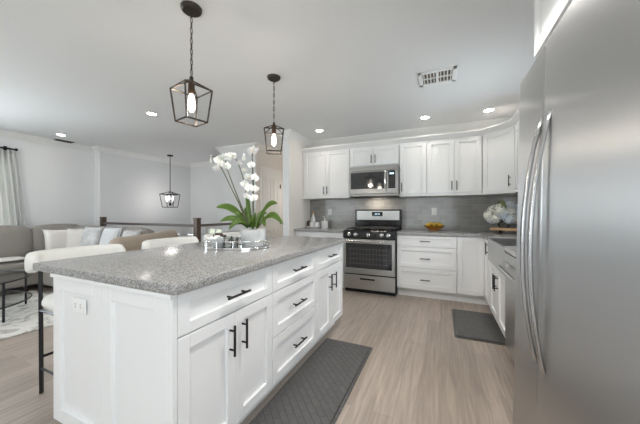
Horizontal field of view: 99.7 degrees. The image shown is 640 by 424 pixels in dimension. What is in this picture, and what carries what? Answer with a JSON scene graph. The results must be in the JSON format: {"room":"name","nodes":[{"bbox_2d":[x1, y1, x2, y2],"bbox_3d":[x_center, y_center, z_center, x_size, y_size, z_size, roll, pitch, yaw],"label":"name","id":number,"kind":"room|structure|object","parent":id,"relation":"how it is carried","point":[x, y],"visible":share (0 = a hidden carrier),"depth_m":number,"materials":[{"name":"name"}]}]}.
{"room":"kitchen","nodes":[
{"label":"kitchen","id":0,"kind":"room"},
{"bbox_2d":[0,136,93,228],"bbox_3d":[-6.412,-0.048,1.513,0.100,2.500,8.720,0,0,24],"label":"wall","id":1,"kind":"structure","parent":0,"point":[57,183],"depth_m":4.91,"materials":[{"name":"white paint"}]},
{"bbox_2d":[0,146,17,150],"bbox_3d":[-5.594,-1.024,3.122,0.078,0.080,2.926,0,0,24],"label":"curtain rod","id":2,"kind":"object","parent":1,"relation":"attached to","point":[4,147],"visible":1,"depth_m":4.36,"materials":[{"name":"black metal"}]},
{"bbox_2d":[0,146,25,226],"bbox_3d":[-5.050,0.066,4.297,0.084,2.220,0.595,0,0,24],"label":"curtain","id":3,"kind":"object","parent":2,"relation":"hanging from","point":[11,202],"visible":0.56,"depth_m":4.38,"materials":[{"name":"white fabric"}]},
{"bbox_2d":[94,151,190,236],"bbox_3d":[-4.073,0.550,6.465,0.320,3.700,2.230,0,0,24],"label":"wall","id":4,"kind":"structure","parent":0,"point":[127,189],"depth_m":6.11,"materials":[{"name":"white paint"}]},
{"bbox_2d":[0,130,220,166],"bbox_3d":[-5.648,-1.252,2.618,2.092,0.092,11.002,0,0,36],"label":"trim","id":5,"kind":"structure","parent":4,"relation":"attached to","point":[3,133],"depth_m":5.36,"materials":[{"name":"white paint"}]},
{"bbox_2d":[191,165,221,241],"bbox_3d":[-2.478,0.548,6.918,2.220,3.700,0.100,0,0,24],"label":"wall","id":6,"kind":"structure","parent":0,"point":[206,183],"depth_m":7.10,"materials":[{"name":"white paint"}]},
{"bbox_2d":[207,227,221,233],"bbox_3d":[-2.711,0.898,7.022,0.550,1.000,0.060,0,0,24],"label":"window","id":7,"kind":"structure","parent":6,"relation":"in","point":[208,228],"depth_m":7.04,"materials":[{"name":"white paint"}]},
{"bbox_2d":[221,149,282,235],"bbox_3d":[-1.401,0.546,5.805,0.856,3.700,1.050,0,0,24],"label":"wall","id":8,"kind":"structure","parent":0,"point":[228,197],"depth_m":5.35,"materials":[{"name":"white paint"}]},
{"bbox_2d":[216,142,282,157],"bbox_3d":[-1.270,-1.258,6.109,1.022,0.092,1.886,0,0,24],"label":"trim","id":9,"kind":"structure","parent":8,"relation":"attached to","point":[259,146],"depth_m":5.32,"materials":[{"name":"white paint"}]},
{"bbox_2d":[260,166,281,235],"bbox_3d":[-1.012,0.146,5.614,0.022,2.100,0.760,0,0,24],"label":"trim","id":10,"kind":"structure","parent":8,"relation":"attached to","point":[262,168],"depth_m":5.41,"materials":[{"name":"white paint"}]},
{"bbox_2d":[263,170,280,235],"bbox_3d":[-0.999,0.178,5.615,0.045,2.025,0.632,0,0,24],"label":"door","id":11,"kind":"structure","parent":8,"relation":"in","point":[271,180],"depth_m":5.62,"materials":[{"name":"white paint"}]},
{"bbox_2d":[0,284,513,423],"bbox_3d":[-2.312,1.257,1.310,7.746,0.120,11.700,0,0,24],"label":"floor","id":12,"kind":"structure","parent":0,"point":[416,370],"depth_m":2.03,"materials":[{"name":"brown wood"}]},
{"bbox_2d":[0,291,52,340],"bbox_3d":[-4.207,1.194,2.077,1.900,0.012,3.550,0,0,24],"label":"area rug","id":13,"kind":"object","parent":12,"relation":"on","point":[21,318],"visible":0.45,"depth_m":3.06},
{"bbox_2d":[0,270,31,322],"bbox_3d":[-3.995,0.972,2.919,1.215,0.429,1.217,0,0,24],"label":"coffee table","id":14,"kind":"object","parent":13,"relation":"on","point":[3,291],"visible":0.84,"depth_m":3.06,"materials":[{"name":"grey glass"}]},
{"bbox_2d":[24,244,125,393],"bbox_3d":[-1.631,0.730,1.925,0.556,0.934,0.587,0,0,24],"label":"counter stool","id":15,"kind":"object","parent":12,"relation":"on","point":[46,302],"visible":0.3,"depth_m":1.79,"materials":[{"name":"white fabric"}]},
{"bbox_2d":[53,277,101,423],"bbox_3d":[-0.813,0.758,2.231,0.454,0.876,1.964,0,0,24],"label":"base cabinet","id":16,"kind":"object","parent":12,"relation":"on","point":[77,337],"visible":0.19,"depth_m":1.35,"materials":[{"name":"white paint"}]},
{"bbox_2d":[72,297,85,314],"bbox_3d":[-1.187,0.461,1.329,0.116,0.074,0.008,0,0,24],"label":"island outlet","id":17,"kind":"object","parent":16,"relation":"attached to","point":[78,304],"visible":1,"depth_m":1.32,"materials":[{"name":"white plastic"}]},
{"bbox_2d":[50,273,176,423],"bbox_3d":[-0.983,0.703,1.234,0.913,0.766,0.034,0,0,24],"label":"island end panel","id":18,"kind":"object","parent":16,"relation":"attached to","point":[139,327],"visible":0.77,"depth_m":1.16,"materials":[{"name":"white paint"}]},
{"bbox_2d":[33,235,344,294],"bbox_3d":[-0.659,0.300,2.182,1.143,0.038,2.027,0,0,24],"label":"countertop","id":19,"kind":"structure","parent":16,"relation":"on","point":[175,269],"depth_m":1.48,"materials":[{"name":"grey stone"}]},
{"bbox_2d":[204,238,269,249],"bbox_3d":[-0.642,0.248,2.101,0.497,0.065,0.267,0,0,-3],"label":"mirrored tray","id":20,"kind":"object","parent":19,"relation":"on","point":[239,247],"visible":0.7,"depth_m":2.01,"materials":[{"name":"silver metal"}]},
{"bbox_2d":[207,233,229,247],"bbox_3d":[-0.781,0.214,2.083,0.174,0.110,0.174,0,0,24],"label":"decorative bowl","id":21,"kind":"object","parent":20,"relation":"on","point":[217,236],"visible":0.94,"depth_m":2.03,"materials":[{"name":"white ceramic"}]},
{"bbox_2d":[223,236,231,247],"bbox_3d":[-0.693,0.226,2.033,0.064,0.085,0.064,0,0,24],"label":"candle holder","id":22,"kind":"object","parent":20,"relation":"on","point":[225,245],"visible":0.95,"depth_m":2.02,"materials":[{"name":"clear glass"}]},
{"bbox_2d":[230,237,237,245],"bbox_3d":[-0.680,0.234,2.144,0.060,0.070,0.060,0,0,24],"label":"candle holder","id":23,"kind":"object","parent":20,"relation":"on","point":[234,241],"visible":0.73,"depth_m":2.13,"materials":[{"name":"clear glass"}]},
{"bbox_2d":[205,245,268,249],"bbox_3d":[-0.642,0.274,2.101,0.490,0.009,0.260,0,0,-3],"label":"mirror","id":24,"kind":"object","parent":20,"relation":"attached to","point":[239,247],"depth_m":2.01,"materials":[{"name":"silver metal"}]},
{"bbox_2d":[209,145,282,246],"bbox_3d":[-0.580,-0.124,2.141,0.581,0.786,0.253,0,0,-6],"label":"potted orchid","id":25,"kind":"object","parent":20,"relation":"on","point":[246,218],"visible":1,"depth_m":2.12,"materials":[{"name":"green plant"}]},
{"bbox_2d":[0,224,177,290],"bbox_3d":[-4.104,0.703,3.252,2.592,0.994,3.380,0,0,24],"label":"sectional sofa","id":26,"kind":"object","parent":12,"relation":"on","point":[14,240],"visible":0.26,"depth_m":4.08,"materials":[{"name":"beige fabric"}]},
{"bbox_2d":[0,256,24,261],"bbox_3d":[-4.767,0.697,3.691,0.428,0.043,1.008,0,0,24],"label":"throw blanket","id":27,"kind":"object","parent":26,"relation":"on","point":[15,258],"visible":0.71,"depth_m":3.94,"materials":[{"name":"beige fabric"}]},
{"bbox_2d":[0,260,24,274],"bbox_3d":[-4.768,0.815,4.032,0.743,0.193,0.743,0,0,24],"label":"seat cushion","id":28,"kind":"object","parent":26,"relation":"on","point":[19,264],"depth_m":3.90,"materials":[{"name":"beige fabric"}]},
{"bbox_2d":[0,226,32,257],"bbox_3d":[-4.860,0.485,4.070,0.315,0.558,0.764,0,0,24],"label":"cushion","id":29,"kind":"object","parent":26,"relation":"on","point":[14,240],"depth_m":4.15,"materials":[{"name":"beige fabric"}]},
{"bbox_2d":[31,224,78,251],"bbox_3d":[-4.574,0.485,4.709,0.315,0.558,0.714,0,0,24],"label":"cushion","id":30,"kind":"object","parent":26,"relation":"on","point":[37,235],"depth_m":4.43,"materials":[{"name":"beige fabric"}]},
{"bbox_2d":[42,228,75,249],"bbox_3d":[-4.355,0.488,4.537,0.196,0.426,0.440,0,0,33],"label":"throw pillow","id":31,"kind":"object","parent":26,"relation":"on","point":[54,239],"visible":0.65,"depth_m":4.43,"materials":[{"name":"beige fabric"}]},
{"bbox_2d":[66,228,82,246],"bbox_3d":[-4.119,0.485,4.650,0.450,0.436,0.181,0,0,-23],"label":"throw pillow","id":32,"kind":"object","parent":26,"relation":"on","point":[74,235],"visible":0.44,"depth_m":4.58,"materials":[{"name":"beige fabric"}]},
{"bbox_2d":[75,226,104,229],"bbox_3d":[-3.996,0.499,4.716,1.079,0.519,0.253,0,0,24],"label":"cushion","id":33,"kind":"object","parent":26,"relation":"on","point":[77,227],"depth_m":4.74,"materials":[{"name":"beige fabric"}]},
{"bbox_2d":[79,225,104,245],"bbox_3d":[-3.656,0.457,4.311,0.500,0.488,0.181,0,0,21],"label":"throw pillow","id":34,"kind":"object","parent":26,"relation":"on","point":[90,235],"visible":0.64,"depth_m":4.25,"materials":[{"name":"white fabric"}]},
{"bbox_2d":[99,226,122,244],"bbox_3d":[-3.200,0.457,4.107,0.500,0.486,0.187,0,0,27],"label":"throw pillow","id":35,"kind":"object","parent":26,"relation":"on","point":[108,233],"visible":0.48,"depth_m":4.05,"materials":[{"name":"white fabric"}]},
{"bbox_2d":[122,228,140,236],"bbox_3d":[-2.776,0.468,3.928,0.460,0.449,0.175,0,0,30],"label":"throw pillow","id":36,"kind":"object","parent":26,"relation":"on","point":[126,232],"visible":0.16,"depth_m":3.89,"materials":[{"name":"white fabric"}]},
{"bbox_2d":[112,227,154,236],"bbox_3d":[-3.033,0.498,4.284,1.069,0.519,0.253,0,0,24],"label":"cushion","id":37,"kind":"object","parent":26,"relation":"on","point":[143,230],"depth_m":4.13,"materials":[{"name":"beige fabric"}]},
{"bbox_2d":[99,217,106,225],"bbox_3d":[-4.192,0.647,5.220,0.088,1.105,0.088,0,0,24],"label":"newel post","id":38,"kind":"object","parent":12,"relation":"on","point":[102,219],"visible":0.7,"depth_m":5.19,"materials":[{"name":"brown wood"}]},
{"bbox_2d":[103,222,192,234],"bbox_3d":[-3.051,0.627,4.709,2.418,0.867,0.060,0,0,24],"label":"stair railing","id":39,"kind":"object","parent":38,"relation":"attached to","point":[113,223],"visible":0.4,"depth_m":4.59,"materials":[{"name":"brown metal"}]},
{"bbox_2d":[141,236,198,248],"bbox_3d":[-1.328,0.729,2.600,0.556,0.934,0.587,0,0,24],"label":"counter stool","id":40,"kind":"object","parent":12,"relation":"on","point":[154,243],"visible":0.16,"depth_m":2.70,"materials":[{"name":"white fabric"}]},
{"bbox_2d":[193,218,200,241],"bbox_3d":[-1.910,0.644,4.198,0.088,1.105,0.088,0,0,24],"label":"newel post","id":41,"kind":"object","parent":12,"relation":"on","point":[196,221],"visible":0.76,"depth_m":4.17,"materials":[{"name":"brown wood"}]},
{"bbox_2d":[201,223,239,234],"bbox_3d":[-1.668,0.625,4.738,0.060,0.867,1.100,0,0,24],"label":"railing","id":42,"kind":"object","parent":41,"relation":"attached to","point":[212,224],"visible":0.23,"depth_m":4.52,"materials":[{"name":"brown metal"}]},
{"bbox_2d":[203,232,240,241],"bbox_3d":[-1.046,0.729,3.230,0.556,0.934,0.587,0,0,24],"label":"counter stool","id":43,"kind":"object","parent":12,"relation":"on","point":[228,234],"visible":0.17,"depth_m":3.45,"materials":[{"name":"white fabric"}]},
{"bbox_2d":[177,265,271,423],"bbox_3d":[-0.643,0.757,1.464,0.548,0.876,0.661,0,0,24],"label":"base cabinet","id":44,"kind":"object","parent":12,"relation":"on","point":[224,328],"visible":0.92,"depth_m":1.31,"materials":[{"name":"white paint"}]},
{"bbox_2d":[261,251,315,400],"bbox_3d":[-0.375,0.757,2.061,0.548,0.876,0.649,0,0,24],"label":"base cabinet","id":45,"kind":"object","parent":12,"relation":"on","point":[293,293],"visible":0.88,"depth_m":1.91,"materials":[{"name":"white paint"}]},
{"bbox_2d":[249,338,371,423],"bbox_3d":[-0.043,1.186,1.773,0.440,0.016,1.500,0,0,24],"label":"kitchen mat","id":46,"kind":"object","parent":12,"relation":"on","point":[319,390],"visible":1,"depth_m":1.80,"materials":[{"name":"grey rubber"}]},
{"bbox_2d":[295,231,344,287],"bbox_3d":[0.090,0.756,4.591,0.885,0.876,0.628,0,0,24],"label":"base cabinet","id":47,"kind":"object","parent":12,"relation":"on","point":[297,233],"visible":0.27,"depth_m":4.28,"materials":[{"name":"white paint"}]},
{"bbox_2d":[294,227,345,232],"bbox_3d":[0.092,0.299,4.597,0.887,0.038,0.616,0,0,24],"label":"countertop","id":48,"kind":"structure","parent":47,"relation":"on","point":[329,229],"depth_m":4.35,"materials":[{"name":"grey stone"}]},
{"bbox_2d":[321,216,327,227],"bbox_3d":[0.082,0.178,4.806,0.124,0.206,0.124,0,0,24],"label":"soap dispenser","id":49,"kind":"object","parent":48,"relation":"on","point":[324,224],"visible":1,"depth_m":4.75,"materials":[{"name":"white ceramic"}]},
{"bbox_3d":[-0.122,0.267,4.876,0.280,0.028,0.280,0,0,24],"label":"serving tray","id":50,"kind":"object","parent":48,"relation":"on","visible":0},
{"bbox_2d":[311,212,314,225],"bbox_3d":[-0.124,0.132,4.910,0.080,0.268,0.080,0,0,24],"label":"syrup bottle","id":51,"kind":"object","parent":50,"relation":"on","point":[312,217],"visible":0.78,"depth_m":4.88,"materials":[{"name":"white ceramic"}]},
{"bbox_2d":[308,243,341,351],"bbox_3d":[-0.110,0.757,2.655,0.548,0.876,0.651,0,0,24],"label":"base cabinet","id":52,"kind":"object","parent":12,"relation":"on","point":[328,260],"visible":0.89,"depth_m":2.51,"materials":[{"name":"white paint"}]},
{"bbox_2d":[343,209,401,295],"bbox_3d":[0.827,0.576,4.198,0.766,1.235,0.753,0,0,24],"label":"gas range","id":53,"kind":"object","parent":12,"relation":"on","point":[370,246],"visible":0.96,"depth_m":3.94,"materials":[{"name":"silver metal"}]},
{"bbox_2d":[346,229,401,232],"bbox_3d":[0.847,0.285,4.245,0.766,0.027,0.600,0,0,24],"label":"cooktop","id":54,"kind":"object","parent":53,"relation":"in","point":[392,230],"depth_m":3.97,"materials":[{"name":"black metal"}]},
{"bbox_2d":[397,234,456,300],"bbox_3d":[1.553,0.755,3.935,0.764,0.876,0.628,0,0,24],"label":"base cabinet","id":55,"kind":"object","parent":12,"relation":"on","point":[426,264],"visible":0.98,"depth_m":3.69,"materials":[{"name":"white paint"}]},
{"bbox_2d":[457,236,489,306],"bbox_3d":[2.251,0.754,3.416,0.930,0.876,1.005,0,0,24],"label":"base cabinet","id":56,"kind":"object","parent":12,"relation":"on","point":[473,264],"visible":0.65,"depth_m":3.47,"materials":[{"name":"white paint"}]},
{"bbox_2d":[397,229,516,256],"bbox_3d":[1.518,0.297,2.723,1.689,0.038,2.871,0,0,24],"label":"countertop","id":57,"kind":"structure","parent":56,"relation":"on","point":[512,250],"depth_m":3.52,"materials":[{"name":"grey stone"}]},
{"bbox_2d":[424,225,444,230],"bbox_3d":[1.715,0.239,4.053,0.300,0.078,0.186,0,0,24],"label":"fruit bowl","id":58,"kind":"object","parent":57,"relation":"on","point":[431,228],"visible":0.96,"depth_m":4.00,"materials":[{"name":"brown wood"}]},
{"bbox_2d":[488,238,516,275],"bbox_3d":[1.908,0.411,2.529,0.458,0.242,0.855,0,0,24],"label":"farmhouse sink","id":59,"kind":"object","parent":57,"relation":"in","point":[496,251],"visible":0.22,"depth_m":2.69,"materials":[{"name":"silver metal"}]},
{"bbox_2d":[490,227,516,232],"bbox_3d":[2.423,0.241,3.451,0.200,0.074,0.400,0,0,-40],"label":"wooden riser","id":60,"kind":"object","parent":57,"relation":"on","point":[497,229],"visible":0.55,"depth_m":3.46,"materials":[{"name":"brown wood"}]},
{"bbox_2d":[483,200,517,227],"bbox_3d":[2.367,0.024,3.482,0.448,0.360,0.311,0,0,24],"label":"hydrangea vase","id":61,"kind":"object","parent":60,"relation":"on","point":[508,212],"visible":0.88,"depth_m":3.43,"materials":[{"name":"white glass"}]},
{"bbox_2d":[452,309,505,345],"bbox_3d":[1.647,1.184,2.851,0.437,0.016,0.810,0,0,24],"label":"kitchen mat","id":62,"kind":"object","parent":12,"relation":"on","point":[470,325],"visible":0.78,"depth_m":2.75,"materials":[{"name":"grey rubber"}]},
{"bbox_2d":[490,262,504,336],"bbox_3d":[1.971,0.865,2.493,0.638,0.655,0.900,0,0,24],"label":"base cabinet","id":63,"kind":"object","parent":12,"relation":"on","point":[497,279],"visible":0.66,"depth_m":2.57,"materials":[{"name":"white paint"}]},
{"bbox_2d":[498,252,515,360],"bbox_3d":[1.632,0.755,1.814,0.656,0.876,0.592,0,0,24],"label":"dishwasher","id":64,"kind":"object","parent":12,"relation":"on","point":[510,264],"visible":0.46,"depth_m":2.02,"materials":[{"name":"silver metal"}]},
{"bbox_2d":[513,0,639,423],"bbox_3d":[1.085,0.279,0.795,0.759,1.842,0.959,1,0,24],"label":"refrigerator","id":65,"kind":"object","parent":12,"relation":"on","point":[577,347],"visible":1,"depth_m":0.74,"materials":[{"name":"silver metal"}]},
{"bbox_2d":[0,0,536,162],"bbox_3d":[-2.315,-1.353,1.310,7.946,0.100,11.900,0,0,24],"label":"ceiling","id":66,"kind":"structure","parent":0,"point":[89,72],"depth_m":2.41,"materials":[{"name":"white paint"}]},
{"bbox_2d":[53,139,74,142],"bbox_3d":[-4.665,-1.292,4.927,0.120,0.016,0.260,0,0,24],"label":"ceiling vent","id":67,"kind":"object","parent":66,"relation":"in","point":[60,140],"visible":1,"depth_m":4.91,"materials":[{"name":"grey metal"}]},
{"bbox_2d":[145,112,157,115],"bbox_3d":[-2.228,-1.299,3.577,0.148,0.008,0.148,0,0,24],"label":"recessed light","id":68,"kind":"object","parent":66,"relation":"in","point":[147,113],"visible":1,"depth_m":3.56,"materials":[{"name":"white paint"}]},
{"bbox_2d":[159,155,179,207],"bbox_3d":[-3.433,-0.702,6.183,0.327,1.198,0.327,0,0,-5],"label":"chandelier","id":69,"kind":"object","parent":66,"relation":"hanging from","point":[170,192],"visible":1,"depth_m":6.18,"materials":[{"name":"black metal"}]},
{"bbox_2d":[169,0,212,126],"bbox_3d":[-0.822,-0.938,1.726,0.190,0.733,0.190,0,0,36],"label":"pendant light","id":70,"kind":"object","parent":66,"relation":"hanging from","point":[191,9],"visible":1,"depth_m":1.71,"materials":[{"name":"black metal"}]},
{"bbox_2d":[188,81,194,94],"bbox_3d":[-0.822,-0.799,1.726,0.042,0.090,0.042,0,0,36],"label":"socket","id":71,"kind":"object","parent":70,"relation":"attached to","point":[191,88],"depth_m":1.71,"materials":[{"name":"brown metal"}]},
{"bbox_2d":[264,74,283,154],"bbox_3d":[-0.445,-0.938,2.610,0.190,0.733,0.190,0,0,-10],"label":"pendant light","id":72,"kind":"object","parent":66,"relation":"hanging from","point":[274,78],"visible":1,"depth_m":2.59,"materials":[{"name":"black metal"}]},
{"bbox_2d":[419,115,430,119],"bbox_3d":[1.449,-1.303,3.729,0.148,0.008,0.148,0,0,24],"label":"recessed light","id":73,"kind":"object","parent":66,"relation":"in","point":[426,116],"visible":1,"depth_m":3.72,"materials":[{"name":"white paint"}]},
{"bbox_2d":[418,66,456,86],"bbox_3d":[1.132,-1.301,2.604,0.330,0.012,0.290,0,0,24],"label":"ceiling vent","id":74,"kind":"object","parent":66,"relation":"in","point":[444,75],"visible":1,"depth_m":2.58,"materials":[{"name":"white metal"}]},
{"bbox_2d":[482,108,495,111],"bbox_3d":[2.162,-1.304,3.455,0.148,0.008,0.148,0,0,24],"label":"recessed light","id":75,"kind":"object","parent":66,"relation":"in","point":[486,109],"visible":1,"depth_m":3.45,"materials":[{"name":"white paint"}]},
{"bbox_2d":[283,137,288,235],"bbox_3d":[-0.553,-0.055,4.386,0.114,2.500,0.006,0,0,24],"label":"wall","id":76,"kind":"structure","parent":0,"point":[286,139],"depth_m":4.38,"materials":[{"name":"white paint"}]},
{"bbox_2d":[276,117,511,146],"bbox_3d":[0.959,-1.261,4.197,2.518,0.092,5.915,0,0,-36],"label":"trim","id":77,"kind":"structure","parent":76,"relation":"attached to","point":[290,133],"depth_m":4.34,"materials":[{"name":"white paint"}]},
{"bbox_2d":[289,137,309,235],"bbox_3d":[-0.078,-0.055,5.448,0.115,2.500,2.320,0,0,24],"label":"wall","id":78,"kind":"structure","parent":0,"point":[299,208],"depth_m":4.59,"materials":[{"name":"white paint"}]},
{"bbox_2d":[310,128,482,230],"bbox_3d":[1.417,-0.057,4.405,3.466,2.500,0.100,0,0,24],"label":"wall","id":79,"kind":"structure","parent":0,"point":[481,128],"depth_m":4.38,"materials":[{"name":"white paint"}]},
{"bbox_2d":[303,150,354,199],"bbox_3d":[0.143,-0.654,4.730,0.872,0.843,0.347,0,0,24],"label":"upper cabinet","id":80,"kind":"object","parent":79,"relation":"attached to","point":[326,175],"visible":0.94,"depth_m":4.60,"materials":[{"name":"white paint"}]},
{"bbox_2d":[301,109,519,154],"bbox_3d":[0.941,-1.065,3.843,3.058,0.088,0.695,0,0,24],"label":"trim","id":81,"kind":"structure","parent":80,"relation":"attached to","point":[513,122],"depth_m":3.93,"materials":[{"name":"white paint"}]},
{"bbox_2d":[350,145,398,167],"bbox_3d":[0.900,-0.896,4.391,0.782,0.360,0.347,0,0,24],"label":"upper cabinet","id":82,"kind":"object","parent":79,"relation":"attached to","point":[385,155],"visible":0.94,"depth_m":4.26,"materials":[{"name":"white paint"}]},
{"bbox_2d":[350,165,398,197],"bbox_3d":[0.892,-0.475,4.342,0.760,0.473,0.436,0,0,24],"label":"microwave","id":83,"kind":"object","parent":82,"relation":"attached to","point":[372,181],"visible":0.99,"depth_m":4.18,"materials":[{"name":"silver metal"}]},
{"bbox_2d":[399,142,426,197],"bbox_3d":[1.437,-0.656,4.150,0.388,0.843,0.347,0,0,24],"label":"upper cabinet","id":84,"kind":"object","parent":79,"relation":"attached to","point":[412,157],"visible":0.91,"depth_m":4.04,"materials":[{"name":"white paint"}]},
{"bbox_2d":[432,208,436,214],"bbox_3d":[1.771,-0.008,4.179,0.078,0.116,0.009,0,0,24],"label":"light switch","id":85,"kind":"object","parent":79,"relation":"attached to","point":[434,210],"visible":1,"depth_m":4.17,"materials":[{"name":"white plastic"}]},
{"bbox_2d":[427,137,481,196],"bbox_3d":[1.935,-0.656,3.928,0.700,0.843,0.347,0,0,24],"label":"upper cabinet","id":86,"kind":"object","parent":79,"relation":"attached to","point":[454,167],"visible":0.99,"depth_m":3.80,"materials":[{"name":"white paint"}]},
{"bbox_2d":[480,127,517,195],"bbox_3d":[2.480,-0.657,3.536,0.612,0.843,0.615,0,0,24],"label":"upper cabinet","id":87,"kind":"object","parent":79,"relation":"attached to","point":[498,149],"visible":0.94,"depth_m":3.46,"materials":[{"name":"white paint"}]},
{"bbox_2d":[310,195,517,231],"bbox_3d":[0.761,0.009,3.061,3.366,0.541,2.890,0,0,24],"label":"backsplash","id":88,"kind":"structure","parent":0,"point":[459,213],"depth_m":4.25,"materials":[{"name":"grey tile"}]},
{"label":"outside","id":89,"kind":"structure","parent":0,"visible":0},
{"bbox_2d":[210,229,221,233],"bbox_3d":[0.003,2.720,0.000,320.000,0.150,320.000,0,0,24],"label":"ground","id":90,"kind":"structure","parent":89,"point":[211,230],"depth_m":36.86,"materials":[{"name":"white"}]},
{"bbox_3d":[0.879,-0.056,-0.914,0.100,2.500,10.050,0,0,24],"label":"wall","id":91,"kind":"structure","parent":0,"visible":0},
{"bbox_2d":[515,123,518,191],"bbox_3d":[2.396,-0.657,3.021,0.344,0.843,0.390,0,0,24],"label":"upper cabinet","id":92,"kind":"object","parent":91,"relation":"attached to","point":[517,126],"visible":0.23,"depth_m":3.20,"materials":[{"name":"white paint"}]},
{"bbox_2d":[534,0,572,56],"bbox_3d":[1.169,-0.977,0.773,0.743,0.500,0.930,0,0,24],"label":"upper cabinet","id":93,"kind":"object","parent":91,"relation":"attached to","point":[547,13],"visible":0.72,"depth_m":1.21,"materials":[{"name":"white paint"}]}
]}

